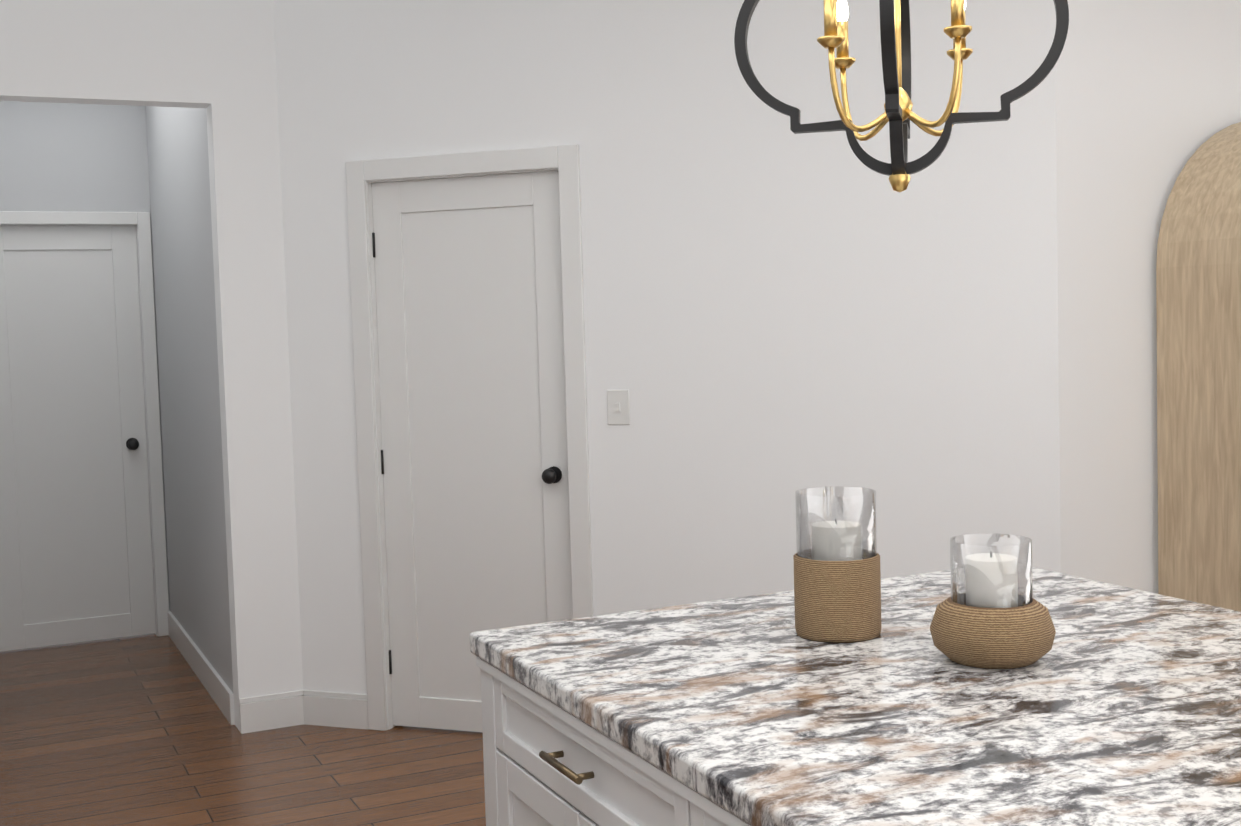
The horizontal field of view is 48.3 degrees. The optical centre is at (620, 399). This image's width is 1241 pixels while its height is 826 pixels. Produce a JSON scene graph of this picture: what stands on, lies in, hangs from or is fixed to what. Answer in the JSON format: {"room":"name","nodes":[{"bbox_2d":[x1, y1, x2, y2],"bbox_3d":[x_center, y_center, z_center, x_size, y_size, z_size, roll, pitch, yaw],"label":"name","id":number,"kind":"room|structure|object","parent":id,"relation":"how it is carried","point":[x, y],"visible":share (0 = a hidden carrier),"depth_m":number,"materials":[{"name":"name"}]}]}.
{"room":"kitchen","nodes":[
{"label":"kitchen","id":0,"kind":"room"},
{"bbox_2d":[0,101,159,651],"bbox_3d":[-2.683,-0.176,6.661,0.780,2.740,0.160,-3,4,-25],"label":"wall","id":1,"kind":"structure","parent":0,"point":[112,514],"depth_m":6.67,"materials":[{"name":"paint"}]},
{"bbox_2d":[0,0,303,733],"bbox_3d":[-1.849,-0.101,4.968,1.290,2.740,0.136,-3,4,-25],"label":"wall","id":2,"kind":"structure","parent":0,"point":[216,59],"depth_m":5.11,"materials":[{"name":"paint"}]},
{"bbox_2d":[132,106,234,724],"bbox_3d":[-1.885,-0.165,6.077,0.160,2.740,1.900,-3,4,-25],"label":"wall","id":3,"kind":"structure","parent":0,"point":[173,181],"depth_m":6.01,"materials":[{"name":"paint"}]},
{"bbox_2d":[0,633,485,825],"bbox_3d":[4.103,1.144,4.587,13.700,0.050,13.600,-3,4,-25],"label":"floor","id":4,"kind":"structure","parent":0,"point":[139,730],"depth_m":4.86,"materials":[{"name":"brown wood"}]},
{"bbox_2d":[476,656,750,825],"bbox_3d":[0.766,0.933,1.941,1.313,0.878,2.129,-3,4,-25],"label":"kitchen island","id":5,"kind":"object","parent":4,"relation":"on","point":[547,762],"visible":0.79,"depth_m":2.26,"materials":[{"name":"white wood"}]},
{"bbox_2d":[470,565,1240,825],"bbox_3d":[0.770,0.472,1.935,1.315,0.042,2.165,-3,4,-25],"label":"island countertop","id":6,"kind":"structure","parent":5,"relation":"on","point":[1116,705],"depth_m":2.05,"materials":[{"name":"stone"}]},
{"bbox_2d":[793,486,881,642],"bbox_3d":[0.393,0.296,2.516,0.156,0.260,0.156,-3,4,-25],"label":"candle holder","id":7,"kind":"object","parent":6,"relation":"on","point":[837,585],"visible":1,"depth_m":2.46,"materials":[{"name":"wicker"}]},
{"bbox_2d":[930,533,1055,668],"bbox_3d":[0.618,0.333,2.303,0.204,0.200,0.202,-3,4,-25],"label":"candle holder","id":8,"kind":"object","parent":6,"relation":"on","point":[991,617],"visible":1,"depth_m":2.25,"materials":[{"name":"wicker"}]},
{"bbox_2d":[1156,122,1240,611],"bbox_3d":[2.242,0.130,4.452,0.970,2.100,0.403,-3,4,-25],"label":"tall cabinet","id":9,"kind":"object","parent":4,"relation":"on","point":[1198,285],"visible":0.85,"depth_m":4.27,"materials":[{"name":"brown wood"}]},
{"bbox_2d":[273,0,1060,731],"bbox_3d":[0.067,-0.146,4.772,2.758,2.740,0.160,0,4,20],"label":"wall","id":10,"kind":"structure","parent":0,"point":[605,306],"depth_m":4.74,"materials":[{"name":"paint"}]},
{"bbox_2d":[1055,0,1240,593],"bbox_3d":[2.504,-0.224,4.875,2.600,2.740,0.136,-3,4,-25],"label":"wall","id":11,"kind":"structure","parent":0,"point":[1148,98],"depth_m":4.37,"materials":[{"name":"paint"}]},
{"bbox_3d":[4.021,-1.645,4.423,13.700,0.060,13.600,-3,4,-25],"label":"ceiling","id":12,"kind":"structure","parent":0,"visible":0},
{"bbox_2d":[734,0,1068,191],"bbox_3d":[0.484,-0.883,2.440,0.425,1.020,0.425,-4,4,-30],"label":"pendant light","id":13,"kind":"object","parent":12,"relation":"hanging from","point":[898,114],"visible":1,"depth_m":2.44,"materials":[{"name":"black metal"}]}
]}

